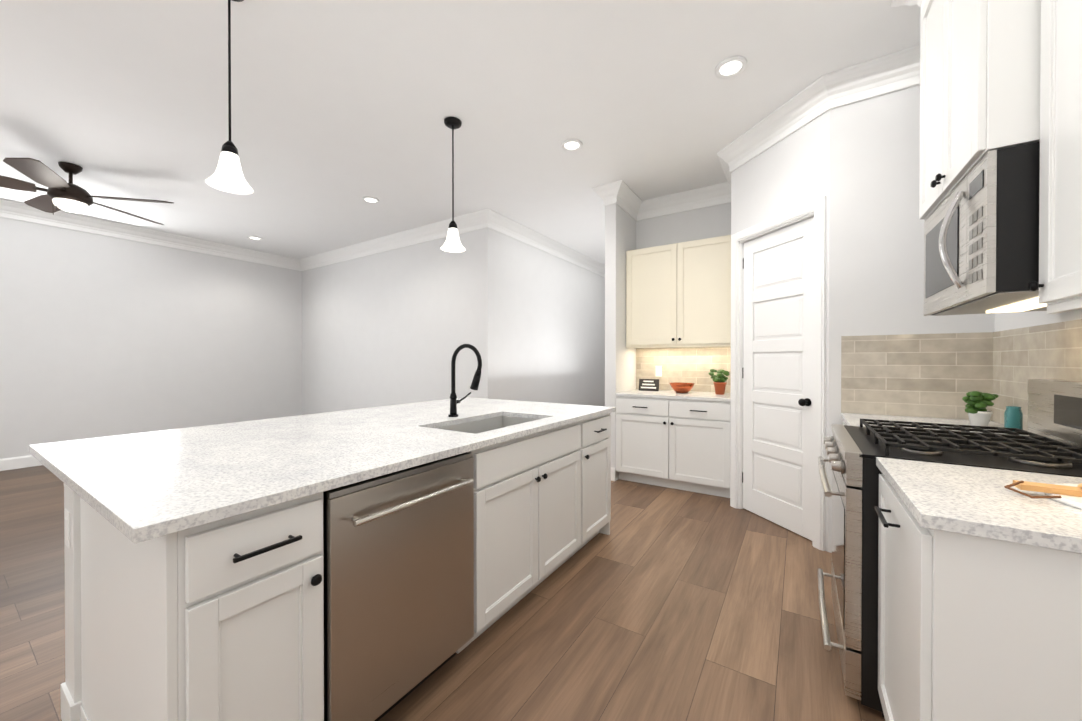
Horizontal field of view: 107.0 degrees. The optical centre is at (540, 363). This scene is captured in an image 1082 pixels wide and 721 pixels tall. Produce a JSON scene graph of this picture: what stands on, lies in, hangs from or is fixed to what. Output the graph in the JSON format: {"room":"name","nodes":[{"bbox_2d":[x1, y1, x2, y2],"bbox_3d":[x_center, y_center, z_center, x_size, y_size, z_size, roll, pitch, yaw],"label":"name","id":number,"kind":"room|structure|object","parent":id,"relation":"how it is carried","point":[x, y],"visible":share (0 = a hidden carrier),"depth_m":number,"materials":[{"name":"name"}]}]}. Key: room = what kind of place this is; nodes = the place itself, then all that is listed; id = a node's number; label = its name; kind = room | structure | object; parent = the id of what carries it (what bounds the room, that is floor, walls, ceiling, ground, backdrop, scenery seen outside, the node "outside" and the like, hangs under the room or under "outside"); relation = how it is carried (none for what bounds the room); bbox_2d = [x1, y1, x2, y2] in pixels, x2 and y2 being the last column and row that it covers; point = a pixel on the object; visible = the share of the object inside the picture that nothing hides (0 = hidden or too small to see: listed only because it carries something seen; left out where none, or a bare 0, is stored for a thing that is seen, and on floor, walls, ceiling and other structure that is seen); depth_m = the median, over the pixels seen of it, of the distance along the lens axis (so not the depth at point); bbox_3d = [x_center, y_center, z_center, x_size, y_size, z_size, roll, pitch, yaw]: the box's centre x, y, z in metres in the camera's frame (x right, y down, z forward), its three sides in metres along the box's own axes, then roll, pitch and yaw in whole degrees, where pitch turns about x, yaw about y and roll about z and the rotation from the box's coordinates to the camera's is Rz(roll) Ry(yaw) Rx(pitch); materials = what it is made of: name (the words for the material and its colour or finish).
{"room":"kitchen","nodes":[
{"label":"kitchen","id":0,"kind":"room"},
{"bbox_2d":[0,217,301,458],"bbox_3d":[-6.139,-0.305,4.595,0.100,3.050,6.550,0,0,33],"label":"wall","id":1,"kind":"structure","parent":0,"point":[102,336],"depth_m":5.43,"materials":[{"name":"paint"}]},
{"bbox_2d":[0,455,42,470],"bbox_3d":[-6.091,1.153,4.573,0.014,0.135,6.450,0,0,33],"label":"baseboard","id":2,"kind":"structure","parent":1,"relation":"attached to","point":[18,462],"depth_m":4.63,"materials":[{"name":"white paint"}]},
{"bbox_2d":[302,229,481,414],"bbox_3d":[-2.555,-0.314,6.178,4.400,3.050,0.100,0,0,33],"label":"wall","id":3,"kind":"structure","parent":0,"point":[398,326],"depth_m":5.88,"materials":[{"name":"paint"}]},
{"bbox_2d":[0,0,925,276],"bbox_3d":[-1.510,-1.738,3.825,8.500,0.175,10.200,0,0,33],"label":"crown molding","id":4,"kind":"structure","parent":3,"relation":"attached to","point":[858,82],"depth_m":4.42,"materials":[{"name":"white paint"}]},
{"bbox_2d":[0,465,884,720],"bbox_3d":[-1.483,1.255,3.886,8.900,0.060,10.500,0,0,33],"label":"floor","id":5,"kind":"structure","parent":0,"point":[659,603],"depth_m":1.86,"materials":[{"name":"brown wood"}]},
{"bbox_2d":[61,409,615,720],"bbox_3d":[-0.684,0.792,2.195,1.355,0.886,2.425,0,0,33],"label":"kitchen island","id":6,"kind":"object","parent":5,"relation":"on","point":[194,573],"depth_m":1.08,"materials":[{"name":"white paint"}]},
{"bbox_2d":[65,509,69,548],"bbox_3d":[-1.605,0.560,1.355,0.070,0.120,0.005,0,0,33],"label":"outlet","id":7,"kind":"object","parent":6,"relation":"attached to","point":[67,527],"visible":1,"depth_m":1.35,"materials":[{"name":"white plastic"}]},
{"bbox_2d":[28,397,615,544],"bbox_3d":[-0.746,0.334,2.226,1.456,0.030,2.475,0,0,33],"label":"island countertop","id":8,"kind":"structure","parent":6,"relation":"on","point":[137,484],"depth_m":1.42,"materials":[{"name":"white stone"}]},
{"bbox_2d":[448,344,481,416],"bbox_3d":[-0.417,0.102,2.378,0.251,0.432,0.158,0,0,33],"label":"faucet","id":9,"kind":"object","parent":8,"relation":"on","point":[473,386],"visible":1,"depth_m":2.37,"materials":[{"name":"black metal"}]},
{"bbox_2d":[436,413,531,432],"bbox_3d":[-0.276,0.456,2.230,0.415,0.238,0.716,0,0,33],"label":"sink","id":10,"kind":"object","parent":8,"relation":"in","point":[477,423],"depth_m":2.49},
{"bbox_2d":[323,452,473,720],"bbox_3d":[-0.676,0.801,1.545,0.674,0.865,0.595,0,0,33],"label":"dishwasher","id":11,"kind":"object","parent":6,"relation":"in","point":[398,587],"visible":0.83,"depth_m":1.32,"materials":[{"name":"silver metal"}]},
{"bbox_2d":[615,389,730,497],"bbox_3d":[1.388,0.766,4.086,1.096,0.915,0.670,0,0,33],"label":"base cabinet","id":12,"kind":"object","parent":5,"relation":"on","point":[673,439],"visible":0.92,"depth_m":3.82,"materials":[{"name":"white paint"}]},
{"bbox_2d":[639,379,658,390],"bbox_3d":[1.193,0.241,4.427,0.220,0.130,0.043,0,0,33],"label":"decorative sign","id":13,"kind":"object","parent":12,"relation":"on","point":[648,384],"visible":0.98,"depth_m":4.42,"materials":[{"name":"grey wood"}]},
{"bbox_2d":[670,382,694,392],"bbox_3d":[1.456,0.257,4.134,0.250,0.100,0.250,0,0,33],"label":"copper bowl","id":14,"kind":"object","parent":12,"relation":"on","point":[679,387],"visible":1,"depth_m":4.06,"materials":[{"name":"brown metal"}]},
{"bbox_2d":[708,369,729,394],"bbox_3d":[1.762,0.182,3.957,0.200,0.252,0.201,0,0,33],"label":"potted plant","id":15,"kind":"object","parent":12,"relation":"on","point":[719,378],"visible":1,"depth_m":3.92,"materials":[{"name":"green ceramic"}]},
{"bbox_2d":[841,413,1027,435],"bbox_3d":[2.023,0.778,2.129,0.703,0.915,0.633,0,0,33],"label":"countertop","id":16,"kind":"structure","parent":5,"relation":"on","point":[851,419],"depth_m":2.27,"materials":[{"name":"white stone"}]},
{"bbox_2d":[962,391,998,425],"bbox_3d":[2.235,0.230,2.029,0.139,0.180,0.158,0,0,33],"label":"potted plant","id":17,"kind":"object","parent":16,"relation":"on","point":[977,404],"visible":1,"depth_m":2.01,"materials":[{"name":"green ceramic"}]},
{"bbox_2d":[1004,406,1022,429],"bbox_3d":[2.179,0.261,1.845,0.056,0.120,0.056,0,0,33],"label":"vase","id":18,"kind":"object","parent":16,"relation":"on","point":[1013,416],"visible":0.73,"depth_m":1.83,"materials":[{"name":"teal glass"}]},
{"bbox_2d":[817,379,1081,716],"bbox_3d":[1.589,0.654,1.574,0.812,1.170,0.760,0,0,33],"label":"range","id":19,"kind":"object","parent":5,"relation":"on","point":[1051,443],"visible":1,"depth_m":1.43,"materials":[{"name":"black metal"}]},
{"bbox_2d":[875,457,1081,720],"bbox_3d":[1.266,0.785,0.959,0.703,0.915,0.615,0,0,33],"label":"base cabinet","id":20,"kind":"object","parent":5,"relation":"on","point":[979,593],"visible":1,"depth_m":0.85,"materials":[{"name":"white paint"}]},
{"bbox_2d":[1004,480,1081,508],"bbox_3d":[1.322,0.310,0.910,0.383,0.033,0.300,0,0,33],"label":"cutting board","id":21,"kind":"object","parent":20,"relation":"on","point":[1069,494],"visible":1,"depth_m":0.96,"materials":[{"name":"brown wood"}]},
{"bbox_2d":[0,0,920,264],"bbox_3d":[-1.483,-1.875,3.867,8.900,0.100,10.500,0,0,33],"label":"ceiling","id":22,"kind":"structure","parent":0,"point":[340,109],"depth_m":2.77,"materials":[{"name":"paint"}]},
{"bbox_2d":[0,158,172,224],"bbox_3d":[-4.378,-1.583,3.682,1.502,0.478,1.502,0,0,33],"label":"ceiling fan","id":23,"kind":"object","parent":22,"relation":"hanging from","point":[63,194],"visible":1,"depth_m":3.59,"materials":[{"name":"brown metal"}]},
{"bbox_2d":[205,0,252,193],"bbox_3d":[-1.501,-1.332,1.928,0.184,0.958,0.184,0,0,33],"label":"pendant light","id":24,"kind":"object","parent":22,"relation":"hanging from","point":[227,176],"visible":1,"depth_m":1.92,"materials":[{"name":"white glass"}]},
{"bbox_2d":[247,236,261,239],"bbox_3d":[-4.188,-1.831,5.854,0.180,0.011,0.180,0,0,33],"label":"recessed light","id":25,"kind":"object","parent":22,"relation":"in","point":[254,237],"visible":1,"depth_m":5.84,"materials":[{"name":"white paint"}]},
{"bbox_2d":[362,196,378,203],"bbox_3d":[-1.902,-1.823,4.471,0.180,0.011,0.180,0,0,33],"label":"recessed light","id":26,"kind":"object","parent":22,"relation":"in","point":[369,199],"visible":1,"depth_m":4.45,"materials":[{"name":"white paint"}]},
{"bbox_2d":[441,117,464,252],"bbox_3d":[-0.664,-1.339,3.019,0.184,0.958,0.184,0,0,33],"label":"pendant light","id":27,"kind":"object","parent":22,"relation":"hanging from","point":[452,243],"visible":0.98,"depth_m":3.00,"materials":[{"name":"white glass"}]},
{"bbox_2d":[561,139,582,151],"bbox_3d":[0.258,-1.815,3.336,0.180,0.011,0.180,0,0,33],"label":"recessed light","id":28,"kind":"object","parent":22,"relation":"in","point":[570,145],"visible":1,"depth_m":3.33,"materials":[{"name":"white paint"}]},
{"bbox_2d":[715,56,746,78],"bbox_3d":[1.163,-1.810,2.453,0.180,0.011,0.180,0,0,33],"label":"recessed light","id":29,"kind":"object","parent":22,"relation":"in","point":[730,67],"visible":0.94,"depth_m":2.45,"materials":[{"name":"white paint"}]},
{"bbox_2d":[481,227,604,405],"bbox_3d":[0.352,-0.317,6.530,0.100,3.050,3.850,0,0,33],"label":"wall","id":30,"kind":"structure","parent":0,"point":[542,326],"depth_m":5.84,"materials":[{"name":"paint"}]},
{"bbox_2d":[605,203,635,479],"bbox_3d":[1.728,-0.312,5.729,0.120,3.050,3.700,0,0,33],"label":"wall column","id":31,"kind":"structure","parent":0,"point":[620,241],"depth_m":4.20,"materials":[{"name":"paint"}]},
{"bbox_2d":[636,202,730,391],"bbox_3d":[2.162,-0.301,4.043,2.560,3.050,0.100,0,0,33],"label":"wall","id":32,"kind":"structure","parent":0,"point":[702,223],"depth_m":4.36,"materials":[{"name":"paint"}]},
{"bbox_2d":[611,467,615,476],"bbox_3d":[1.641,1.146,5.727,0.014,0.135,3.614,0,0,33],"label":"baseboard","id":33,"kind":"structure","parent":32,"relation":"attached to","point":[613,470],"depth_m":4.15,"materials":[{"name":"white paint"}]},
{"bbox_2d":[626,235,730,347],"bbox_3d":[1.470,-0.695,4.204,1.096,1.065,0.374,0,0,33],"label":"upper cabinet","id":34,"kind":"object","parent":32,"relation":"attached to","point":[678,294],"visible":1,"depth_m":4.05,"materials":[{"name":"beige paint"}]},
{"bbox_2d":[636,346,730,392],"bbox_3d":[1.569,0.061,4.363,1.096,0.488,0.008,0,0,33],"label":"tile backsplash","id":35,"kind":"structure","parent":32,"relation":"attached to","point":[695,365],"depth_m":4.36,"materials":[{"name":"beige tile"}]},
{"bbox_2d":[656,366,661,376],"bbox_3d":[1.327,0.091,4.513,0.070,0.120,0.004,0,0,33],"label":"outlet","id":36,"kind":"object","parent":35,"relation":"attached to","point":[659,371],"visible":1,"depth_m":4.51,"materials":[{"name":"white plastic"}]},
{"bbox_2d":[731,110,829,551],"bbox_3d":[1.806,-0.295,3.044,0.100,3.050,0.892,0,0,-15],"label":"wall","id":37,"kind":"structure","parent":0,"point":[789,172],"depth_m":2.88,"materials":[{"name":"paint"}]},
{"bbox_2d":[742,217,813,540],"bbox_3d":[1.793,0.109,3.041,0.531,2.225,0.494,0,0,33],"label":"pantry door","id":38,"kind":"structure","parent":37,"relation":"in","point":[777,368],"depth_m":3.01,"materials":[{"name":"white paint"}]},
{"bbox_2d":[730,196,826,550],"bbox_3d":[1.794,0.067,3.043,0.124,2.325,0.852,0,0,-15],"label":"door frame","id":39,"kind":"structure","parent":37,"relation":"attached to","point":[816,209],"depth_m":2.74,"materials":[{"name":"white paint"}]},
{"bbox_2d":[828,85,994,552],"bbox_3d":[2.209,-0.292,2.441,0.740,3.050,0.100,0,0,33],"label":"wall","id":40,"kind":"structure","parent":0,"point":[876,255],"depth_m":2.47,"materials":[{"name":"paint"}]},
{"bbox_2d":[995,309,1081,331],"bbox_3d":[1.313,-0.278,0.281,0.100,3.050,7.500,0,0,33],"label":"wall","id":41,"kind":"structure","parent":0,"point":[1010,321],"depth_m":1.86,"materials":[{"name":"paint"}]},
{"bbox_2d":[841,319,1081,430],"bbox_3d":[1.584,0.079,1.418,0.674,0.488,2.299,0,0,33],"label":"tile backsplash","id":42,"kind":"structure","parent":41,"relation":"attached to","point":[930,375],"depth_m":2.29,"materials":[{"name":"beige tile"}]},
{"bbox_2d":[919,0,1030,220],"bbox_3d":[1.757,-1.154,1.454,0.424,0.975,0.756,0,0,33],"label":"upper cabinet","id":43,"kind":"object","parent":41,"relation":"attached to","point":[997,74],"depth_m":1.36,"materials":[{"name":"white paint"}]},
{"bbox_2d":[924,141,1046,315],"bbox_3d":[1.738,-0.439,1.471,0.469,0.444,0.756,0,0,33],"label":"microwave","id":44,"kind":"object","parent":43,"relation":"attached to","point":[981,239],"visible":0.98,"depth_m":1.27,"materials":[{"name":"silver metal"}]},
{"bbox_2d":[1028,0,1081,311],"bbox_3d":[1.454,-0.903,0.877,0.305,1.470,0.530,0,0,33],"label":"upper cabinet","id":45,"kind":"object","parent":41,"relation":"attached to","point":[1056,25],"depth_m":1.10,"materials":[{"name":"white paint"}]},
{"bbox_2d":[986,297,1046,312],"bbox_3d":[1.768,-0.211,1.446,0.100,0.009,0.450,0,0,33],"label":"under-cabinet light","id":46,"kind":"object","parent":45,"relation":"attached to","point":[1029,304],"visible":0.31,"depth_m":1.41,"materials":[{"name":"beige"}]}
]}

